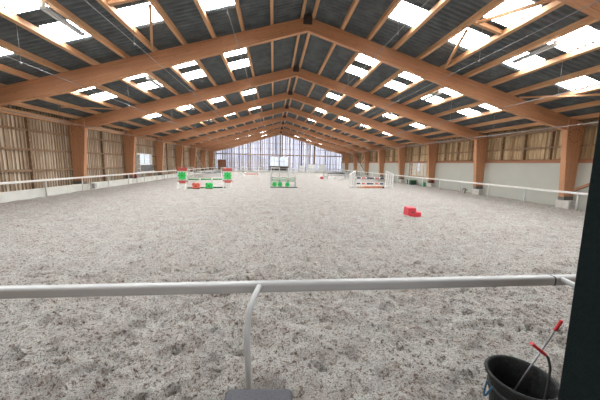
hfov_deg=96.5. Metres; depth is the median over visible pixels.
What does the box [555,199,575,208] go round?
concrete block
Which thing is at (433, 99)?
window
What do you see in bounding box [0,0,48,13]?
window
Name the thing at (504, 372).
bucket
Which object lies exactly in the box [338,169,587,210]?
rail
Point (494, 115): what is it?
pipe
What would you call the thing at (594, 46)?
roof purlin
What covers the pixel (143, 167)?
wall panel
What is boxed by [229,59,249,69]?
window
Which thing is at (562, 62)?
pipe
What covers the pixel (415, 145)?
trim
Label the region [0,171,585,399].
floor
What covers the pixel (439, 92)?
lamp
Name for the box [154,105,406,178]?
frame
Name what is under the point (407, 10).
window
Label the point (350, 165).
wall panel
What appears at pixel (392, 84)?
window
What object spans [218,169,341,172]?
baseboard
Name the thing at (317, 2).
roof purlin
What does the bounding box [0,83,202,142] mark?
roof purlin
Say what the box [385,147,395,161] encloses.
trim
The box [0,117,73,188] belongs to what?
trim
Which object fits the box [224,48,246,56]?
window
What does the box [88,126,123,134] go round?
trim
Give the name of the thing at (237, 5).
roof purlin
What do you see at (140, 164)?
ground
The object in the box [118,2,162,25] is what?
window
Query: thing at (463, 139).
wall framing
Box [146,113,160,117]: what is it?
window
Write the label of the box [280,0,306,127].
roof purlin
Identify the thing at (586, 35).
window
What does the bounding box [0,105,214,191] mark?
wall
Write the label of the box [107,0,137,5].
brace
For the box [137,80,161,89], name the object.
window
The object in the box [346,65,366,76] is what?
window
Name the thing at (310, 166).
board
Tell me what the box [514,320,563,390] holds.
fork
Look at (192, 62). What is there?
window
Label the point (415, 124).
window
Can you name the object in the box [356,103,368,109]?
window
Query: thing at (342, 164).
wall panel
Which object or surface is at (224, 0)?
pipe
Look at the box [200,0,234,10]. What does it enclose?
window
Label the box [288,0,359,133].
roof purlin
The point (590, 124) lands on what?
trim
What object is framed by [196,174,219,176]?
plank
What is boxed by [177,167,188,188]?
jump standard
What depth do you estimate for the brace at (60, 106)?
12.55 m
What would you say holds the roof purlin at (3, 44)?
attached to the ceiling
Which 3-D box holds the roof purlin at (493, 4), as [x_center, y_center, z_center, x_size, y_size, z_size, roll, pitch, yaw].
[3.092,-7.292,24.210,0.100,0.168,51.120,0,8,-6]
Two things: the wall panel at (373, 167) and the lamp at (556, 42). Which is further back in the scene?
the wall panel at (373, 167)
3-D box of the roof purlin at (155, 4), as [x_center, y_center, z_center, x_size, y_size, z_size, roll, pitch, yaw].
[-5.385,-7.358,23.363,0.100,0.168,51.120,0,8,-6]
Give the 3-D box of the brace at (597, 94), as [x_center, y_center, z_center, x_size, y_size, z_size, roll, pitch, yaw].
[9.559,-3.602,9.221,0.060,0.507,3.320,-4,9,-34]
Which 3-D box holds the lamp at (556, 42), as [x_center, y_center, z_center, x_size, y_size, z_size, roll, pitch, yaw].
[6.674,-4.232,7.642,0.150,0.222,1.320,0,8,-6]
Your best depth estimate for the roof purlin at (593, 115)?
13.78 m
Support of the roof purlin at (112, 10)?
attached to the ceiling
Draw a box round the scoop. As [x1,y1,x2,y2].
[530,342,551,399]
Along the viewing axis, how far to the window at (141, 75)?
11.11 m
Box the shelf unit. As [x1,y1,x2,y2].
[135,154,140,177]
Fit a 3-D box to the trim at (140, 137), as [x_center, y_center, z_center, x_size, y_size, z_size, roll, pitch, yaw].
[-12.515,-4.958,21.164,0.154,0.220,4.760,0,8,-6]
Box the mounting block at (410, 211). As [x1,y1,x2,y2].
[403,206,420,216]
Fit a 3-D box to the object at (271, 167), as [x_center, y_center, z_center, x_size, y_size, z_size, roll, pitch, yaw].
[-1.728,-1.591,18.729,0.640,1.420,0.300,0,8,-6]
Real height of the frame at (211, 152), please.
6.498 m
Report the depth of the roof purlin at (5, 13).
7.49 m
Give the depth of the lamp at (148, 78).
11.18 m
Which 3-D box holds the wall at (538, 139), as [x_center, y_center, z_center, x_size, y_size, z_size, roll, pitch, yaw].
[10.396,-4.484,25.346,0.042,1.600,51.170,0,8,-6]
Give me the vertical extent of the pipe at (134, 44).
1.087 m
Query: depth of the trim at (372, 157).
34.49 m
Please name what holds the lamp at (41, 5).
hanging from the roof purlin at (53, 4)
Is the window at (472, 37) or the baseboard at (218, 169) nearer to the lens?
the window at (472, 37)
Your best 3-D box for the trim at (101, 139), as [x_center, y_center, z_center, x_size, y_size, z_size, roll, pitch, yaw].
[-12.088,-2.500,16.474,0.109,3.450,4.810,0,8,-6]
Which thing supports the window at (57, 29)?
attached to the ceiling
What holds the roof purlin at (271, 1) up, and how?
on the frame at (159, 145)
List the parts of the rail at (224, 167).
rail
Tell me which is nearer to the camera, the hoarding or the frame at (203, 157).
the frame at (203, 157)
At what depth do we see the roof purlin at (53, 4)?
7.56 m
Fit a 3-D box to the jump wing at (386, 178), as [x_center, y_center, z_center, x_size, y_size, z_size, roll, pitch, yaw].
[6.642,-1.519,20.028,0.520,1.300,0.785,-4,9,-31]
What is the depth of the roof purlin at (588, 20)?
8.05 m
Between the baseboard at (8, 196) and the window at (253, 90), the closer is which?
the baseboard at (8, 196)
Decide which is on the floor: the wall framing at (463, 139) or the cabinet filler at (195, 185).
the cabinet filler at (195, 185)
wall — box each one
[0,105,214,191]
[215,135,341,171]
[342,118,598,161]
[385,159,553,174]
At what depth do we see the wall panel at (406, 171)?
24.98 m
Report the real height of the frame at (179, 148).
6.498 m
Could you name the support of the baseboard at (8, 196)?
on the floor
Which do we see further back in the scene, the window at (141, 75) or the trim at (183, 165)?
the trim at (183, 165)
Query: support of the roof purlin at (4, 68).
attached to the ceiling
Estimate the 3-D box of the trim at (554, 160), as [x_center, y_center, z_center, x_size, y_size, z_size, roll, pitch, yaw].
[11.450,-1.986,13.800,0.109,0.155,4.810,0,8,-6]
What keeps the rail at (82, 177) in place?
on the floor
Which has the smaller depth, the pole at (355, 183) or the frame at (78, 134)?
the frame at (78, 134)
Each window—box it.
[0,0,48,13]
[0,47,12,55]
[39,20,90,41]
[90,92,116,99]
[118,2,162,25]
[127,74,147,79]
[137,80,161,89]
[142,154,150,163]
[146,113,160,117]
[175,61,196,68]
[178,105,193,109]
[184,70,205,79]
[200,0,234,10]
[210,97,223,102]
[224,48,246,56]
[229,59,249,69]
[242,89,255,95]
[327,93,339,99]
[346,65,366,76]
[355,54,376,65]
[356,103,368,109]
[385,80,406,89]
[389,1,426,25]
[399,72,419,80]
[410,163,426,176]
[411,123,422,127]
[421,94,441,102]
[439,88,457,95]
[449,28,488,48]
[458,108,479,115]
[479,104,496,109]
[483,0,540,26]
[503,52,544,69]
[547,26,599,51]
[557,76,598,89]
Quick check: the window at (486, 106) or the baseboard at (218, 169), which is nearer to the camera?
the window at (486, 106)
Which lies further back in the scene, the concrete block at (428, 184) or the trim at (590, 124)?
the concrete block at (428, 184)
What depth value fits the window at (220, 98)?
17.36 m
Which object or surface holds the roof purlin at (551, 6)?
attached to the ceiling
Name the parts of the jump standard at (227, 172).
panel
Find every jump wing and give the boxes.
[349,170,356,187]
[384,171,393,188]
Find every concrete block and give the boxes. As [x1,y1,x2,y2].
[72,184,89,190]
[427,183,434,186]
[472,189,483,194]
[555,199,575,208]
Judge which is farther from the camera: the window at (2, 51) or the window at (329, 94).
the window at (329, 94)
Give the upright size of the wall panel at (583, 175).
2.040 m
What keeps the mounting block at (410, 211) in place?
on the floor
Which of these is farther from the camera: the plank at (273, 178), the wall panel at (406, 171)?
the wall panel at (406, 171)
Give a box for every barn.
[228,153,266,169]
[412,163,426,175]
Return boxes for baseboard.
[0,184,81,202]
[90,178,132,188]
[136,175,161,182]
[164,173,176,178]
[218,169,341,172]
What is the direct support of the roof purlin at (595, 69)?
attached to the ceiling
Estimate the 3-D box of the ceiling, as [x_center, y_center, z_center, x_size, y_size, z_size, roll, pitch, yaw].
[-1.168,-6.989,23.983,23.700,3.373,51.418,0,8,-6]
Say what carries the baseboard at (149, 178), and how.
on the floor
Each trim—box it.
[0,106,70,124]
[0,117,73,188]
[87,131,125,180]
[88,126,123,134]
[136,136,155,140]
[136,144,155,166]
[163,143,175,169]
[182,146,190,167]
[215,136,341,170]
[369,150,377,161]
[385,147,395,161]
[405,161,426,162]
[406,144,426,160]
[408,163,426,178]
[436,161,473,162]
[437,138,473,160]
[485,159,560,162]
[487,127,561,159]
[578,159,592,162]
[581,120,598,146]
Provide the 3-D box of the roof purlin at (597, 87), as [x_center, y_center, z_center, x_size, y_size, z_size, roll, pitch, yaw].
[7.998,-5.878,24.891,0.100,0.168,51.120,0,8,-6]
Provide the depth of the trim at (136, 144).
22.33 m
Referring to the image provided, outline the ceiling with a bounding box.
[0,0,599,151]
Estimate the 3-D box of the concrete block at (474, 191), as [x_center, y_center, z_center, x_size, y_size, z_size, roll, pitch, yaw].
[10.937,-0.438,16.459,0.370,0.480,0.540,0,8,-6]
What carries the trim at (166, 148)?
attached to the wall at (9, 159)
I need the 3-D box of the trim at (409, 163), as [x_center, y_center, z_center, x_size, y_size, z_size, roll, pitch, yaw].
[10.402,-2.303,23.786,0.024,1.940,3.040,0,8,-6]
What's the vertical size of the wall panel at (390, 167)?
2.040 m
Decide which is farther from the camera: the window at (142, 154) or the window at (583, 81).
the window at (142, 154)
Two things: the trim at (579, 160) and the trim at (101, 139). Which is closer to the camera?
the trim at (579, 160)
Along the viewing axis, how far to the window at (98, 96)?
12.19 m
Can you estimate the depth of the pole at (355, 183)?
20.10 m
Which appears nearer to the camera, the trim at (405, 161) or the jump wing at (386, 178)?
the jump wing at (386, 178)
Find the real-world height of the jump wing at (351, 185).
1.300 m
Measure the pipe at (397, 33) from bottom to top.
1.083 m
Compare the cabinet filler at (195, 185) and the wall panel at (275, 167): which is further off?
the wall panel at (275, 167)
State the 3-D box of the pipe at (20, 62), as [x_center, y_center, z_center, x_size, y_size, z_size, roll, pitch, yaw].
[-8.426,-6.001,22.429,0.050,0.937,49.500,0,8,-6]
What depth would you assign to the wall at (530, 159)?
18.05 m
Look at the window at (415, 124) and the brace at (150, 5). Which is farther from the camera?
the window at (415, 124)
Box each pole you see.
[188,178,222,179]
[355,177,384,178]
[355,183,384,184]
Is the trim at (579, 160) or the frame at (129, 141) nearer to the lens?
the trim at (579, 160)
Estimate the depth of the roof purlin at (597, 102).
12.83 m
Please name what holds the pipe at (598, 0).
hanging from the ceiling
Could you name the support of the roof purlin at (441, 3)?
attached to the ceiling
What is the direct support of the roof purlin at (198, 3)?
attached to the ceiling
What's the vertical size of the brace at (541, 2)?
0.294 m
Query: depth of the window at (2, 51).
7.50 m
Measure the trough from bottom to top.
0.420 m
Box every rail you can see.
[0,167,217,196]
[0,274,575,388]
[224,167,337,172]
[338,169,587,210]
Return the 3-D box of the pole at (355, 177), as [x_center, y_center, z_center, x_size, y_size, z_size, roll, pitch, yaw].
[5.258,-1.640,20.072,2.250,0.100,0.100,0,8,-6]
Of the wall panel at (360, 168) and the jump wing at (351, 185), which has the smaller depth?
the jump wing at (351, 185)
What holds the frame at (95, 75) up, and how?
on the concrete block
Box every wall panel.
[141,165,152,170]
[270,166,288,170]
[341,163,344,172]
[348,163,353,174]
[357,163,364,176]
[368,163,378,177]
[383,163,398,180]
[404,163,426,185]
[434,163,473,192]
[483,163,559,204]
[573,163,591,209]
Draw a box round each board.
[300,165,304,170]
[308,164,315,170]
[319,165,324,170]
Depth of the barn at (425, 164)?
40.49 m
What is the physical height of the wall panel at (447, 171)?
2.040 m
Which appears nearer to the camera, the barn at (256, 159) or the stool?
the stool
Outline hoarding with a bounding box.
[218,159,225,168]
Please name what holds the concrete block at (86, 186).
on the floor
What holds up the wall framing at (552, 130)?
attached to the wall at (538, 139)
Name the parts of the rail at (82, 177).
rail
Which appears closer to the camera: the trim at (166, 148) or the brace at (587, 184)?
the brace at (587, 184)
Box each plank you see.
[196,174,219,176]
[272,177,294,179]
[357,186,383,187]
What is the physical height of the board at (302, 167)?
1.344 m
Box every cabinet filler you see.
[192,183,199,188]
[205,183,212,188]
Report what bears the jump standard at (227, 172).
on the floor
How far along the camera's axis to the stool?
1.37 m
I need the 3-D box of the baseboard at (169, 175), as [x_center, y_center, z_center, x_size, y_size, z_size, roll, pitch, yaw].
[-12.590,-2.349,26.609,0.060,0.500,4.320,0,8,-6]
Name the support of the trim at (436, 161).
attached to the wall at (538, 139)
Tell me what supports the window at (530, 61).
attached to the ceiling
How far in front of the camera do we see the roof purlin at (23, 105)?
12.45 m
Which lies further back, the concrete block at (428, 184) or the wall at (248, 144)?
the wall at (248, 144)
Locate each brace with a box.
[60,106,119,109]
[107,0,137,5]
[148,3,152,50]
[444,29,467,67]
[473,21,502,34]
[478,0,555,23]
[519,93,599,98]
[573,183,589,190]
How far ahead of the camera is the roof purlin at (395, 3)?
9.38 m
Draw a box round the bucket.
[483,355,559,399]
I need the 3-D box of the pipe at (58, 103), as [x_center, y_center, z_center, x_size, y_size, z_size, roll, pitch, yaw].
[-11.228,-5.253,22.255,0.050,0.923,49.500,0,8,-6]
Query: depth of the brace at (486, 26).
7.49 m
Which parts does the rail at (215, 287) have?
curved post, rail, rail, curved post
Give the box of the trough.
[406,179,416,184]
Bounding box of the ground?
[140,164,340,171]
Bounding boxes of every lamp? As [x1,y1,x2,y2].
[36,1,85,35]
[146,75,162,87]
[423,91,441,100]
[511,39,559,63]
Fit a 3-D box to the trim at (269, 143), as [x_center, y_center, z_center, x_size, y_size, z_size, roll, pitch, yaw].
[-3.684,-8.571,49.305,23.200,6.889,0.130,0,8,-6]
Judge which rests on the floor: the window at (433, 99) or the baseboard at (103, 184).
the baseboard at (103, 184)
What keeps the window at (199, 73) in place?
attached to the ceiling
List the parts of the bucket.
rope handle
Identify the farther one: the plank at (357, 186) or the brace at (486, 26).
the plank at (357, 186)
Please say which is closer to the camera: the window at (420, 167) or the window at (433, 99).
the window at (433, 99)
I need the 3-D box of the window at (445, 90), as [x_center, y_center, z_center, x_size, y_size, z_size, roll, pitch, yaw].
[6.757,-4.978,12.050,0.910,0.310,0.929,0,8,-6]
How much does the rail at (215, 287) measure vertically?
0.955 m
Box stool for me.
[224,389,291,399]
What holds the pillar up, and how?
on the floor
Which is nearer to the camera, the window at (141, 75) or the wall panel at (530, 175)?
the window at (141, 75)
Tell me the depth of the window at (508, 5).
6.84 m
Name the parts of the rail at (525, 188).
rail, rail post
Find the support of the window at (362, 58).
attached to the ceiling
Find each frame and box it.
[0,15,584,199]
[69,66,488,188]
[123,91,437,182]
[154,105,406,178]
[175,115,384,176]
[190,122,369,174]
[200,127,357,172]
[209,131,348,171]
[558,0,599,20]
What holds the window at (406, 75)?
attached to the ceiling
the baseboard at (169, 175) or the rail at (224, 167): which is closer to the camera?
the baseboard at (169, 175)
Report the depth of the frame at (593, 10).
5.33 m
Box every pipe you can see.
[0,103,219,152]
[1,24,227,144]
[84,0,248,141]
[224,0,265,136]
[301,0,428,133]
[306,0,599,146]
[325,62,599,150]
[333,115,597,155]
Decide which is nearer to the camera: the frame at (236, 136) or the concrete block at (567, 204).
the concrete block at (567, 204)
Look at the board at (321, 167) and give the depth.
50.16 m
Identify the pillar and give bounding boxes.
[558,115,599,399]
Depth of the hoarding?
48.09 m
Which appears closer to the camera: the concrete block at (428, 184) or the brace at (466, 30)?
the brace at (466, 30)
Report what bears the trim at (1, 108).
attached to the wall at (9, 159)
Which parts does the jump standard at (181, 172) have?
panel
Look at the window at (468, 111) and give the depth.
13.94 m
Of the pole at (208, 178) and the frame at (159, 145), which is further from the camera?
the frame at (159, 145)
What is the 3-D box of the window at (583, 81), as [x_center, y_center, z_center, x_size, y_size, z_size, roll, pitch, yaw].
[9.099,-3.933,8.947,0.890,0.304,0.885,0,8,-6]
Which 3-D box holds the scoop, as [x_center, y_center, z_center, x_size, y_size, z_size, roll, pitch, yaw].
[1.368,1.123,1.572,0.158,0.657,0.046,0,8,-6]

